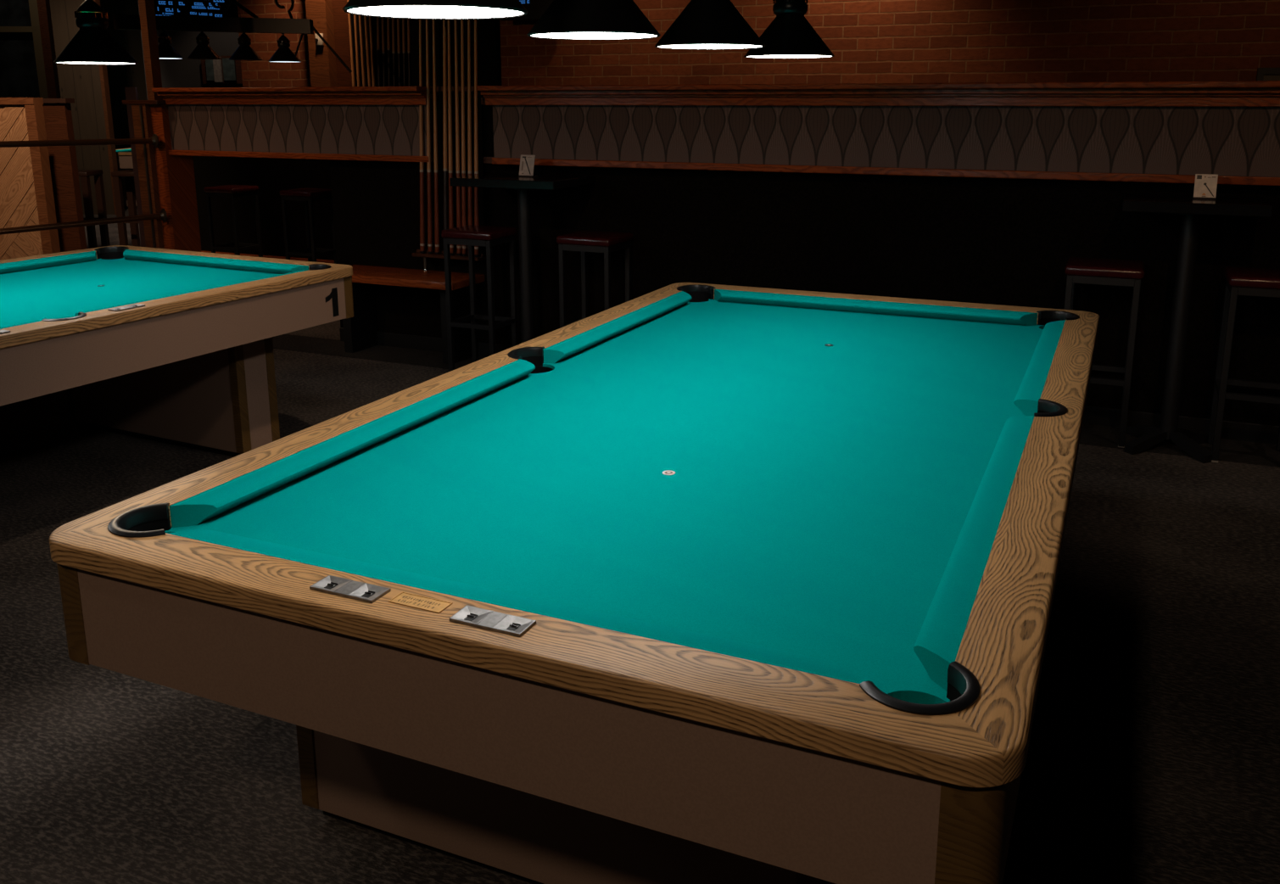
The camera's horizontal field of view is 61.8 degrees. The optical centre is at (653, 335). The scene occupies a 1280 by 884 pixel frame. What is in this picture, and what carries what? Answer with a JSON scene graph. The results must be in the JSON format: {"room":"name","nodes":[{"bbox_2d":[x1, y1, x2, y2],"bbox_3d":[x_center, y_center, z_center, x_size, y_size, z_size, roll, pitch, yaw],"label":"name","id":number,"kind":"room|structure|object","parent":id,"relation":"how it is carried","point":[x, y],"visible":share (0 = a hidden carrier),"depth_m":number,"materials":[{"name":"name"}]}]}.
{"room":"games hall","nodes":[
{"label":"games hall","id":0,"kind":"room"},
{"bbox_2d":[49,0,114,214],"bbox_3d":[-7.705,-3.223,14.291,0.726,3.200,0.100,0,12,0],"label":"wall","id":1,"kind":"structure","parent":0,"point":[80,82],"depth_m":14.26,"materials":[{"name":"brown wood"}]},
{"bbox_2d":[93,0,117,214],"bbox_3d":[-7.305,-3.215,14.252,0.045,3.200,0.120,0,12,0],"label":"trim","id":2,"kind":"structure","parent":1,"relation":"attached to","point":[103,68],"depth_m":14.29,"materials":[{"name":"brown wood"}]},
{"bbox_2d":[100,0,147,149],"bbox_3d":[-9.132,-3.997,17.807,1.838,3.200,0.101,0,12,0],"label":"wall","id":3,"kind":"structure","parent":0,"point":[120,76],"depth_m":17.68,"materials":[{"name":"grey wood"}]},
{"bbox_2d":[137,0,242,96],"bbox_3d":[-5.594,-2.987,13.217,1.302,3.200,0.100,0,12,0],"label":"wall","id":4,"kind":"structure","parent":0,"point":[185,72],"depth_m":13.08,"materials":[{"name":"grey"}]},
{"bbox_2d":[201,55,242,83],"bbox_3d":[-5.254,-3.232,13.004,0.496,0.330,0.070,0,12,0],"label":"window","id":5,"kind":"structure","parent":4,"relation":"in","point":[238,69],"depth_m":13.00,"materials":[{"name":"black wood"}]},
{"bbox_2d":[222,58,236,80],"bbox_3d":[-5.155,-3.232,12.984,0.144,0.260,0.030,0,12,0],"label":"window","id":6,"kind":"structure","parent":5,"relation":"attached to","point":[229,66],"depth_m":12.97,"materials":[{"name":"grey glass"}]},
{"bbox_2d":[0,208,1279,883],"bbox_3d":[-0.389,-0.977,11.645,17.600,0.050,25.100,5,14,23],"label":"floor","id":7,"kind":"structure","parent":0,"point":[1154,752],"depth_m":2.69,"materials":[{"name":"carpet"}]},
{"bbox_2d":[0,97,60,260],"bbox_3d":[-5.594,-1.211,9.000,1.006,1.545,0.140,0,12,0],"label":"wall","id":8,"kind":"structure","parent":7,"relation":"on","point":[26,192],"depth_m":8.94,"materials":[{"name":"brown wood"}]},
{"bbox_2d":[36,0,61,98],"bbox_3d":[-6.589,-2.662,11.742,0.093,3.200,0.080,0,12,0],"label":"trim","id":9,"kind":"structure","parent":7,"relation":"on","point":[43,6],"depth_m":11.61,"materials":[{"name":"red wood"}]},
{"bbox_2d":[42,98,87,251],"bbox_3d":[-5.320,-1.337,9.582,0.352,1.540,0.150,0,12,0],"label":"wooden post","id":10,"kind":"object","parent":7,"relation":"on","point":[58,116],"depth_m":9.52,"materials":[{"name":"brown wood"}]},
{"bbox_2d":[78,169,110,248],"bbox_3d":[-5.970,-1.315,11.179,0.340,0.810,0.340,0,12,0],"label":"wooden stool","id":11,"kind":"object","parent":7,"relation":"on","point":[85,175],"visible":0.38,"depth_m":11.11,"materials":[{"name":"brown wood"}]},
{"bbox_2d":[111,169,140,246],"bbox_3d":[-5.385,-1.315,11.179,0.340,0.810,0.340,0,12,0],"label":"wooden stool","id":12,"kind":"object","parent":7,"relation":"on","point":[128,174],"visible":0.39,"depth_m":11.09,"materials":[{"name":"brown wood"}]},
{"bbox_2d":[115,147,137,208],"bbox_3d":[-7.123,-2.431,16.213,1.562,0.826,2.788,0,12,-2],"label":"pool table","id":13,"kind":"object","parent":7,"relation":"on","point":[124,156],"visible":0.02,"depth_m":14.82,"materials":[{"name":"beige laminate"}]},
{"bbox_2d":[124,87,145,246],"bbox_3d":[-3.915,-1.069,8.176,0.078,1.620,0.030,0,12,0],"label":"trim","id":14,"kind":"structure","parent":7,"relation":"on","point":[131,92],"depth_m":8.10,"materials":[{"name":"red wood"}]},
{"bbox_2d":[0,245,353,456],"bbox_3d":[-2.606,0.285,3.873,1.562,0.826,2.788,6,14,26],"label":"pool table","id":15,"kind":"object","parent":7,"relation":"on","point":[175,347],"visible":1,"depth_m":4.46,"materials":[{"name":"teal fabric"}]},
{"bbox_2d":[0,320,41,329],"bbox_3d":[-2.291,0.089,2.987,0.060,0.049,1.209,6,14,26],"label":"cushion","id":16,"kind":"object","parent":15,"relation":"on","point":[36,321],"depth_m":3.43,"materials":[{"name":"teal fabric"}]},
{"bbox_2d":[0,250,96,273],"bbox_3d":[-2.888,-0.279,4.660,0.060,0.049,1.059,6,14,26],"label":"cushion","id":17,"kind":"object","parent":15,"relation":"on","point":[90,256],"depth_m":4.88,"materials":[{"name":"teal fabric"}]},
{"bbox_2d":[74,270,304,316],"bbox_3d":[-1.725,-0.154,4.091,0.060,0.049,1.059,6,14,26],"label":"cushion","id":18,"kind":"object","parent":15,"relation":"on","point":[300,271],"depth_m":4.00,"materials":[{"name":"teal fabric"}]},
{"bbox_2d":[122,249,309,273],"bbox_3d":[-2.040,-0.330,4.894,1.172,0.049,0.060,6,14,26],"label":"cushion","id":19,"kind":"object","parent":15,"relation":"on","point":[217,263],"depth_m":4.87,"materials":[{"name":"teal fabric"}]},
{"bbox_2d":[203,184,262,257],"bbox_3d":[-3.578,-0.867,9.143,0.325,0.810,0.310,5,14,23],"label":"bar stool","id":20,"kind":"object","parent":7,"relation":"on","point":[231,192],"visible":0.81,"depth_m":9.03,"materials":[{"name":"black metal"}]},
{"bbox_2d":[279,187,335,263],"bbox_3d":[-2.831,-0.796,8.821,0.325,0.810,0.310,5,14,23],"label":"bar stool","id":21,"kind":"object","parent":7,"relation":"on","point":[308,196],"visible":0.68,"depth_m":8.71,"materials":[{"name":"black wood"}]},
{"bbox_2d":[441,224,518,371],"bbox_3d":[-0.972,-0.192,6.038,0.325,0.826,0.290,5,14,23],"label":"bar stool","id":22,"kind":"object","parent":7,"relation":"on","point":[472,236],"visible":0.82,"depth_m":5.96,"materials":[{"name":"metal"}]},
{"bbox_2d":[449,172,595,342],"bbox_3d":[-0.714,-0.327,5.981,0.640,1.115,0.480,5,14,23],"label":"table","id":23,"kind":"object","parent":7,"relation":"on","point":[523,185],"visible":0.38,"depth_m":5.88,"materials":[{"name":"black laminate"}]},
{"bbox_2d":[518,154,537,177],"bbox_3d":[-0.691,-0.929,5.852,0.090,0.117,0.056,5,14,23],"label":"table card","id":24,"kind":"object","parent":23,"relation":"on","point":[527,162],"visible":1,"depth_m":5.84,"materials":[{"name":"white paper"}]},
{"bbox_2d":[49,282,1100,883],"bbox_3d":[0.245,0.523,2.792,1.562,0.826,2.788,5,14,23],"label":"pool table","id":25,"kind":"object","parent":7,"relation":"on","point":[679,583],"visible":1,"depth_m":1.77,"materials":[{"name":"teal fabric"}]},
{"bbox_2d":[309,575,391,603],"bbox_3d":[-0.447,0.373,1.572,0.113,0.005,0.043,5,14,23],"label":"counter","id":26,"kind":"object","parent":25,"relation":"on","point":[347,588],"depth_m":1.57,"materials":[{"name":"metal"}]},
{"bbox_2d":[169,358,535,527],"bbox_3d":[-0.590,0.211,2.435,0.060,0.049,1.209,5,14,23],"label":"cushion","id":27,"kind":"object","parent":25,"relation":"on","point":[215,505],"depth_m":2.25,"materials":[{"name":"teal fabric"}]},
{"bbox_2d":[449,604,536,637],"bbox_3d":[-0.223,0.394,1.476,0.113,0.005,0.043,5,14,23],"label":"counter","id":28,"kind":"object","parent":25,"relation":"on","point":[486,619],"depth_m":1.47,"materials":[{"name":"metal"}]},
{"bbox_2d":[168,529,860,683],"bbox_3d":[-0.265,0.399,1.581,1.172,0.049,0.060,5,14,23],"label":"cushion","id":29,"kind":"object","parent":25,"relation":"on","point":[811,667],"depth_m":1.52,"materials":[{"name":"teal fabric"}]},
{"bbox_2d":[543,290,691,363],"bbox_3d":[-0.080,-0.038,3.564,0.060,0.049,1.059,5,14,23],"label":"cushion","id":30,"kind":"object","parent":25,"relation":"on","point":[572,348],"depth_m":3.44,"materials":[{"name":"teal fabric"}]},
{"bbox_2d":[714,288,1037,325],"bbox_3d":[0.755,-0.098,3.838,1.172,0.049,0.060,5,14,23],"label":"cushion","id":31,"kind":"object","parent":25,"relation":"on","point":[935,312],"depth_m":3.81,"materials":[{"name":"teal fabric"}]},
{"bbox_2d":[913,415,1034,690],"bbox_3d":[0.600,0.324,1.922,0.060,0.049,1.209,5,14,23],"label":"cushion","id":32,"kind":"object","parent":25,"relation":"on","point":[944,634],"depth_m":1.67,"materials":[{"name":"teal fabric"}]},
{"bbox_2d":[1013,319,1065,415],"bbox_3d":[1.110,0.075,3.051,0.060,0.049,1.059,5,14,23],"label":"cushion","id":33,"kind":"object","parent":25,"relation":"on","point":[1032,389],"depth_m":2.87,"materials":[{"name":"teal fabric"}]},
{"bbox_2d":[556,229,632,328],"bbox_3d":[-0.321,-0.157,5.920,0.325,0.810,0.310,5,14,23],"label":"bar stool","id":34,"kind":"object","parent":7,"relation":"on","point":[584,241],"visible":0.66,"depth_m":5.78,"materials":[{"name":"wood"}]},
{"bbox_2d":[1122,191,1273,463],"bbox_3d":[2.302,-0.041,4.681,0.548,1.115,0.480,5,14,23],"label":"table","id":35,"kind":"object","parent":7,"relation":"on","point":[1191,209],"visible":1,"depth_m":4.63,"materials":[{"name":"black metal"}]},
{"bbox_2d":[1192,173,1218,199],"bbox_3d":[2.336,-0.631,4.528,0.087,0.103,0.056,5,14,23],"label":"table card","id":36,"kind":"object","parent":35,"relation":"on","point":[1205,185],"visible":1,"depth_m":4.52,"materials":[{"name":"white paper"}]},
{"bbox_2d":[1207,267,1279,462],"bbox_3d":[2.600,0.134,4.596,0.325,0.810,0.310,5,14,23],"label":"bar stool","id":37,"kind":"object","parent":7,"relation":"on","point":[1240,281],"visible":1,"depth_m":4.53,"materials":[{"name":"black metal"}]},
{"bbox_2d":[167,94,1279,177],"bbox_3d":[1.179,-0.995,5.259,9.500,0.390,0.160,5,14,23],"label":"wall","id":38,"kind":"structure","parent":0,"point":[1220,141],"depth_m":5.34,"materials":[{"name":"grey wood"}]},
{"bbox_2d":[131,104,164,248],"bbox_3d":[-3.342,-0.806,7.270,0.125,1.497,0.210,5,14,23],"label":"trim","id":39,"kind":"structure","parent":38,"relation":"attached to","point":[146,109],"depth_m":7.11,"materials":[{"name":"brown wood"}]},
{"bbox_2d":[0,134,158,147],"bbox_3d":[-3.873,-1.144,6.409,0.090,0.090,1.736,12,17,43],"label":"pipe rail","id":40,"kind":"object","parent":39,"relation":"attached to","point":[153,140],"visible":1,"depth_m":6.68,"materials":[{"name":"brown metal"}]},
{"bbox_2d":[138,0,163,100],"bbox_3d":[-3.283,-2.356,6.869,0.060,1.703,0.070,5,14,23],"label":"trim","id":41,"kind":"structure","parent":38,"relation":"attached to","point":[147,12],"depth_m":6.96,"materials":[{"name":"brown wood"}]},
{"bbox_2d":[150,104,201,251],"bbox_3d":[-3.221,-0.805,7.266,0.100,1.497,0.220,5,14,23],"label":"trim","id":42,"kind":"structure","parent":38,"relation":"attached to","point":[175,173],"depth_m":7.17,"materials":[{"name":"red wood"}]},
{"bbox_2d":[0,208,167,234],"bbox_3d":[-3.929,-0.652,6.516,1.828,0.120,0.090,-11,17,-41],"label":"pipe rail","id":43,"kind":"object","parent":42,"relation":"attached to","point":[162,215],"visible":1,"depth_m":6.78,"materials":[{"name":"brown metal"}]},
{"bbox_2d":[151,86,430,92],"bbox_3d":[-2.241,-1.525,6.629,2.070,0.027,0.285,5,14,23],"label":"trim ledge","id":44,"kind":"object","parent":38,"relation":"on","point":[294,88],"visible":0.74,"depth_m":6.44,"materials":[{"name":"red wood"}]},
{"bbox_2d":[156,90,426,95],"bbox_3d":[-2.268,-1.488,6.576,2.070,0.023,0.076,5,14,23],"label":"trim moulding","id":45,"kind":"structure","parent":38,"relation":"attached to","point":[396,92],"depth_m":6.52,"materials":[{"name":"red wood"}]},
{"bbox_2d":[160,95,426,97],"bbox_3d":[-2.262,-1.474,6.591,2.070,0.013,0.051,5,14,23],"label":"trim moulding","id":46,"kind":"structure","parent":38,"relation":"attached to","point":[324,96],"depth_m":6.46,"materials":[{"name":"red wood"}]},
{"bbox_2d":[162,97,426,105],"bbox_3d":[-2.259,-1.449,6.605,2.070,0.044,0.033,5,14,23],"label":"trim","id":47,"kind":"structure","parent":38,"relation":"attached to","point":[334,101],"depth_m":6.54,"materials":[{"name":"red wood"}]},
{"bbox_2d":[168,149,431,162],"bbox_3d":[-2.258,-1.124,6.678,2.070,0.036,0.031,5,14,23],"label":"trim","id":48,"kind":"structure","parent":38,"relation":"attached to","point":[171,152],"depth_m":6.62,"materials":[{"name":"red wood"}]},
{"bbox_2d":[476,80,1279,90],"bbox_3d":[2.287,-1.095,4.677,7.030,0.027,0.285,5,14,23],"label":"trim ledge","id":49,"kind":"object","parent":38,"relation":"on","point":[1245,83],"visible":0.89,"depth_m":5.00,"materials":[{"name":"red wood"}]},
{"bbox_2d":[480,87,1279,95],"bbox_3d":[2.261,-1.058,4.625,7.030,0.023,0.076,5,14,23],"label":"trim moulding","id":50,"kind":"structure","parent":38,"relation":"attached to","point":[1234,90],"depth_m":5.05,"materials":[{"name":"red wood"}]},
{"bbox_2d":[483,93,1279,97],"bbox_3d":[2.266,-1.044,4.640,7.030,0.013,0.051,5,14,23],"label":"trim moulding","id":51,"kind":"structure","parent":38,"relation":"attached to","point":[1088,94],"depth_m":5.03,"materials":[{"name":"red wood"}]},
{"bbox_2d":[485,95,1279,106],"bbox_3d":[2.270,-1.019,4.654,7.030,0.044,0.033,5,14,23],"label":"trim","id":52,"kind":"structure","parent":38,"relation":"attached to","point":[1274,101],"depth_m":5.11,"materials":[{"name":"red wood"}]},
{"bbox_2d":[491,157,1279,185],"bbox_3d":[2.284,-0.693,4.720,7.000,0.036,0.031,5,14,23],"label":"trim","id":53,"kind":"structure","parent":38,"relation":"attached to","point":[1232,180],"depth_m":5.16,"materials":[{"name":"red wood"}]},
{"bbox_2d":[238,0,1279,87],"bbox_3d":[1.431,-1.769,7.683,11.283,3.200,0.200,5,14,23],"label":"wall","id":54,"kind":"structure","parent":0,"point":[869,41],"depth_m":7.30,"materials":[{"name":"red brick"}]},
{"bbox_2d":[192,156,334,260],"bbox_3d":[-2.524,-1.247,9.360,4.552,1.460,0.199,5,14,23],"label":"wall","id":55,"kind":"structure","parent":54,"relation":"attached to","point":[271,176],"depth_m":9.72,"materials":[{"name":"black paint"}]},
{"bbox_2d":[201,250,334,263],"bbox_3d":[-2.568,-0.576,9.406,4.552,0.130,0.021,5,14,23],"label":"baseboard","id":56,"kind":"structure","parent":55,"relation":"attached to","point":[244,254],"depth_m":9.76,"materials":[{"name":"red wood"}]},
{"bbox_2d":[305,0,337,86],"bbox_3d":[-2.848,-2.131,9.330,0.211,3.200,0.171,5,14,23],"label":"trim column","id":57,"kind":"structure","parent":54,"relation":"attached to","point":[322,60],"depth_m":9.17,"materials":[{"name":"brown wood"}]},
{"bbox_2d":[331,0,352,86],"bbox_3d":[-2.658,-2.124,9.296,0.162,3.200,0.081,5,14,23],"label":"trim column","id":58,"kind":"structure","parent":54,"relation":"attached to","point":[341,30],"depth_m":9.17,"materials":[{"name":"red wood"}]},
{"bbox_2d":[350,13,501,86],"bbox_3d":[-1.933,-2.525,8.839,1.440,2.180,0.148,5,14,23],"label":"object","id":59,"kind":"object","parent":54,"relation":"attached to","point":[489,28],"visible":0.09,"depth_m":8.96,"materials":[{"name":"black"}]},
{"bbox_2d":[346,0,355,86],"bbox_3d":[-2.576,-2.548,9.081,0.031,1.460,0.031,5,13,23],"label":"pool cue","id":60,"kind":"object","parent":59,"relation":"on","point":[349,14],"visible":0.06,"depth_m":9.10,"materials":[{"name":"brown wood"}]},
{"bbox_2d":[381,16,385,86],"bbox_3d":[-2.268,-2.518,8.952,0.074,1.460,0.030,3,13,15],"label":"pool cue","id":61,"kind":"object","parent":59,"relation":"on","point":[382,18],"visible":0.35,"depth_m":8.97,"materials":[{"name":"black wood"}]},
{"bbox_2d":[386,17,391,86],"bbox_3d":[-2.220,-2.512,8.925,0.085,1.460,0.030,7,14,30],"label":"pool cue","id":62,"kind":"object","parent":59,"relation":"on","point":[388,19],"visible":0.43,"depth_m":8.95,"materials":[{"name":"black wood"}]},
{"bbox_2d":[391,17,396,86],"bbox_3d":[-2.175,-2.508,8.905,0.076,1.460,0.030,8,15,31],"label":"pool cue","id":63,"kind":"object","parent":59,"relation":"on","point":[393,19],"visible":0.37,"depth_m":8.93,"materials":[{"name":"black wood"}]},
{"bbox_2d":[396,17,401,86],"bbox_3d":[-2.121,-2.504,8.885,0.031,1.460,0.031,7,14,23],"label":"pool cue","id":64,"kind":"object","parent":59,"relation":"on","point":[398,19],"visible":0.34,"depth_m":8.91,"materials":[{"name":"black wood"}]},
{"bbox_2d":[402,18,406,86],"bbox_3d":[-2.077,-2.500,8.870,0.074,1.460,0.030,3,13,15],"label":"pool cue","id":65,"kind":"object","parent":59,"relation":"on","point":[403,19],"visible":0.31,"depth_m":8.89,"materials":[{"name":"black wood"}]},
{"bbox_2d":[407,18,411,86],"bbox_3d":[-2.033,-2.495,8.845,0.070,1.460,0.030,8,15,32],"label":"pool cue","id":66,"kind":"object","parent":59,"relation":"on","point":[408,19],"visible":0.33,"depth_m":8.87,"materials":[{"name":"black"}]},
{"bbox_2d":[500,0,553,21],"bbox_3d":[-0.950,-2.765,8.269,0.538,0.620,0.063,5,14,23],"label":"wall screen","id":67,"kind":"object","parent":54,"relation":"attached to","point":[535,8],"visible":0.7,"depth_m":8.28,"materials":[{"name":"black"}]},
{"bbox_2d":[1256,67,1279,80],"bbox_3d":[4.065,-1.360,6.443,0.800,0.500,0.050,5,14,23],"label":"wall frame","id":68,"kind":"object","parent":54,"relation":"attached to","point":[1263,74],"visible":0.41,"depth_m":6.52,"materials":[{"name":"black paint"}]},
{"bbox_2d":[329,95,1279,425],"bbox_3d":[1.760,-0.395,5.156,8.250,1.602,0.110,5,14,23],"label":"wall","id":69,"kind":"structure","parent":0,"point":[979,240],"depth_m":5.40,"materials":[{"name":"black paint"}]},
{"bbox_2d":[272,334,1279,467],"bbox_3d":[1.154,0.380,5.377,9.600,0.014,0.350,5,14,23],"label":"trim","id":70,"kind":"structure","parent":69,"relation":"attached to","point":[1238,451],"depth_m":5.10,"materials":[{"name":"wood"}]},
{"bbox_2d":[342,264,484,363],"bbox_3d":[-1.518,-0.124,6.468,0.964,0.510,0.342,5,14,23],"label":"bench","id":71,"kind":"object","parent":70,"relation":"on","point":[360,331],"visible":0.7,"depth_m":6.40,"materials":[{"name":"red wood"}]},
{"bbox_2d":[409,18,486,273],"bbox_3d":[-1.218,-1.217,6.198,0.469,1.740,0.101,5,14,23],"label":"partition","id":72,"kind":"object","parent":71,"relation":"on","point":[414,23],"visible":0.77,"depth_m":6.21,"materials":[{"name":"red wood"}]},
{"bbox_2d":[419,19,424,253],"bbox_3d":[-1.364,-1.207,6.249,0.074,1.462,0.029,2,13,10],"label":"pool cue","id":73,"kind":"object","parent":72,"relation":"in","point":[422,164],"visible":0.83,"depth_m":6.29,"materials":[{"name":"brown wood"}]},
{"bbox_2d":[425,19,432,253],"bbox_3d":[-1.313,-1.204,6.232,0.030,1.462,0.030,1,12,-3],"label":"pool cue","id":74,"kind":"object","parent":72,"relation":"in","point":[428,131],"visible":0.85,"depth_m":6.25,"materials":[{"name":"brown wood"}]},
{"bbox_2d":[432,19,440,254],"bbox_3d":[-1.269,-1.200,6.213,0.030,1.462,0.030,0,12,-6],"label":"pool cue","id":75,"kind":"object","parent":72,"relation":"in","point":[435,125],"visible":0.84,"depth_m":6.23,"materials":[{"name":"brown wood"}]},
{"bbox_2d":[442,19,447,229],"bbox_3d":[-1.204,-1.160,6.181,0.071,1.400,0.055,-8,15,-33],"label":"stick","id":76,"kind":"object","parent":72,"relation":"in","point":[444,67],"visible":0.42,"depth_m":6.17,"materials":[{"name":"black wood"}]},
{"bbox_2d":[447,19,454,255],"bbox_3d":[-1.176,-1.191,6.173,0.030,1.462,0.030,0,12,-6],"label":"pool cue","id":77,"kind":"object","parent":72,"relation":"in","point":[449,105],"visible":0.76,"depth_m":6.18,"materials":[{"name":"brown wood"}]},
{"bbox_2d":[454,19,462,256],"bbox_3d":[-1.131,-1.186,6.154,0.030,1.461,0.030,-1,12,-13],"label":"pool cue","id":78,"kind":"object","parent":72,"relation":"in","point":[457,131],"visible":0.91,"depth_m":6.16,"materials":[{"name":"brown wood"}]},
{"bbox_2d":[460,19,467,256],"bbox_3d":[-1.095,-1.183,6.138,0.030,1.462,0.030,0,12,-6],"label":"pool cue","id":79,"kind":"object","parent":72,"relation":"on","point":[463,136],"visible":0.87,"depth_m":6.15,"materials":[{"name":"brown wood"}]},
{"bbox_2d":[467,19,472,224],"bbox_3d":[-1.055,-1.179,6.121,0.030,1.462,0.030,1,12,-4],"label":"pool cue","id":80,"kind":"object","parent":72,"relation":"in","point":[469,105],"visible":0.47,"depth_m":6.11,"materials":[{"name":"brown wood"}]},
{"bbox_2d":[474,19,479,257],"bbox_3d":[-1.015,-1.175,6.104,0.030,1.462,0.030,1,12,-4],"label":"pool cue","id":81,"kind":"object","parent":72,"relation":"on","point":[476,129],"visible":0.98,"depth_m":6.11,"materials":[{"name":"brown wood"}]},
{"bbox_2d":[1063,257,1145,447],"bbox_3d":[2.029,0.069,4.891,0.325,0.810,0.310,5,14,23],"label":"bar stool","id":82,"kind":"object","parent":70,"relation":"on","point":[1078,270],"visible":0.84,"depth_m":4.72,"materials":[{"name":"black metal"}]},
{"bbox_2d":[339,327,1279,444],"bbox_3d":[1.746,0.351,5.286,8.250,0.090,0.014,5,14,23],"label":"baseboard","id":83,"kind":"structure","parent":69,"relation":"attached to","point":[1240,431],"depth_m":5.06,"materials":[{"name":"black paint"}]},
{"bbox_3d":[-0.389,-4.151,10.947,17.600,0.050,25.100,5,14,23],"label":"ceiling","id":84,"kind":"structure","parent":0,"visible":0},
{"bbox_2d":[28,0,48,98],"bbox_3d":[-6.729,-3.268,11.701,0.102,2.000,0.060,0,12,0],"label":"trim","id":85,"kind":"structure","parent":84,"relation":"attached to","point":[32,3],"depth_m":11.70,"materials":[{"name":"brown wood"}]},
{"bbox_2d":[153,0,240,17],"bbox_3d":[-3.711,-3.039,8.526,0.755,1.134,0.158,0,12,0],"label":"wall screen","id":86,"kind":"object","parent":84,"relation":"hanging from","point":[184,8],"visible":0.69,"depth_m":8.62,"materials":[{"name":"black"}]},
{"bbox_2d":[112,0,352,72],"bbox_3d":[-3.344,-2.715,7.952,2.119,1.483,0.080,0,12,0],"label":"frame","id":87,"kind":"structure","parent":84,"relation":"hanging from","point":[254,25],"depth_m":8.00,"materials":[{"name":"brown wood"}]},
{"bbox_2d":[157,30,183,59],"bbox_3d":[-3.689,-2.221,8.061,0.241,0.258,0.241,5,14,23],"label":"pendant lamp","id":88,"kind":"object","parent":87,"relation":"hanging from","point":[166,51],"visible":0.84,"depth_m":8.03,"materials":[{"name":"black metal"}]},
{"bbox_2d":[187,31,221,59],"bbox_3d":[-3.401,-2.218,8.062,0.241,0.258,0.241,5,14,23],"label":"pendant lamp","id":89,"kind":"object","parent":87,"relation":"hanging from","point":[203,51],"visible":1,"depth_m":8.02,"materials":[{"name":"black metal"}]},
{"bbox_2d":[229,32,262,60],"bbox_3d":[-3.087,-2.212,8.063,0.241,0.258,0.241,5,14,23],"label":"pendant lamp","id":90,"kind":"object","parent":87,"relation":"hanging from","point":[244,52],"visible":1,"depth_m":8.02,"materials":[{"name":"black metal"}]},
{"bbox_2d":[268,33,301,62],"bbox_3d":[-2.793,-2.197,8.066,0.241,0.258,0.241,5,14,23],"label":"pendant lamp","id":91,"kind":"object","parent":87,"relation":"hanging from","point":[283,54],"visible":1,"depth_m":8.03,"materials":[{"name":"black metal"}]},
{"bbox_3d":[0.042,-1.607,2.274,0.060,1.211,2.177,5,14,23],"label":"beam","id":92,"kind":"structure","parent":84,"relation":"hanging from","visible":0},
{"bbox_2d":[342,0,528,19],"bbox_3d":[-0.334,-0.667,1.608,0.279,0.349,0.279,5,14,23],"label":"pendant lamp","id":93,"kind":"object","parent":92,"relation":"hanging from","point":[421,9],"visible":1,"depth_m":1.59,"materials":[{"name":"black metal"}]},
{"bbox_2d":[347,5,523,18],"bbox_3d":[-0.334,-0.499,1.645,0.266,0.001,0.266,5,14,23],"label":"diffuser","id":94,"kind":"object","parent":93,"relation":"attached to","point":[399,12],"depth_m":1.64,"materials":[{"name":"white plastic"}]},
{"bbox_2d":[526,0,660,39],"bbox_3d":[-0.126,-0.799,2.209,0.279,0.349,0.279,5,14,23],"label":"pendant lamp","id":95,"kind":"object","parent":92,"relation":"hanging from","point":[567,19],"visible":1,"depth_m":2.15,"materials":[{"name":"black metal"}]},
{"bbox_2d":[531,32,656,39],"bbox_3d":[-0.126,-0.631,2.246,0.266,0.001,0.266,5,14,23],"label":"diffuser","id":96,"kind":"object","parent":95,"relation":"attached to","point":[538,35],"depth_m":2.24,"materials":[{"name":"white plastic"}]},
{"bbox_2d":[654,0,765,49],"bbox_3d":[0.142,-0.899,2.661,0.279,0.349,0.279,5,14,23],"label":"pendant lamp","id":97,"kind":"object","parent":92,"relation":"hanging from","point":[702,24],"visible":1,"depth_m":2.61,"materials":[{"name":"black metal"}]},
{"bbox_2d":[659,44,761,49],"bbox_3d":[0.142,-0.730,2.698,0.266,0.001,0.266,5,14,23],"label":"diffuser","id":98,"kind":"object","parent":97,"relation":"attached to","point":[662,46],"depth_m":2.69,"materials":[{"name":"white plastic"}]},
{"bbox_2d":[743,0,834,58],"bbox_3d":[0.419,-1.034,3.274,0.279,0.349,0.279,5,14,23],"label":"pendant lamp","id":99,"kind":"object","parent":92,"relation":"hanging from","point":[790,35],"visible":1,"depth_m":3.23,"materials":[{"name":"black metal"}]},
{"bbox_2d":[748,55,831,57],"bbox_3d":[0.419,-0.865,3.311,0.266,0.001,0.266,5,14,23],"label":"diffuser","id":100,"kind":"object","parent":99,"relation":"attached to","point":[749,56],"depth_m":3.32,"materials":[{"name":"white plastic"}]},
{"bbox_3d":[-2.669,-1.851,3.308,0.060,1.178,2.124,7,14,28],"label":"beam","id":101,"kind":"structure","parent":84,"relation":"hanging from","visible":0},
{"bbox_2d":[53,0,138,64],"bbox_3d":[-2.236,-1.272,4.249,0.304,0.369,0.304,5,14,23],"label":"pendant lamp","id":102,"kind":"object","parent":101,"relation":"hanging from","point":[92,44],"visible":1,"depth_m":4.21,"materials":[{"name":"black metal"}]},
{"bbox_3d":[-7.786,-2.772,12.240,1.750,3.200,0.100,0,12,0],"label":"wall","id":103,"kind":"structure","parent":0,"visible":0},
{"bbox_2d":[0,0,39,97],"bbox_3d":[-7.585,-3.309,11.774,1.558,1.950,0.021,0,12,0],"label":"window","id":104,"kind":"structure","parent":103,"relation":"in","point":[19,78],"depth_m":11.81,"materials":[{"name":"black glass"}]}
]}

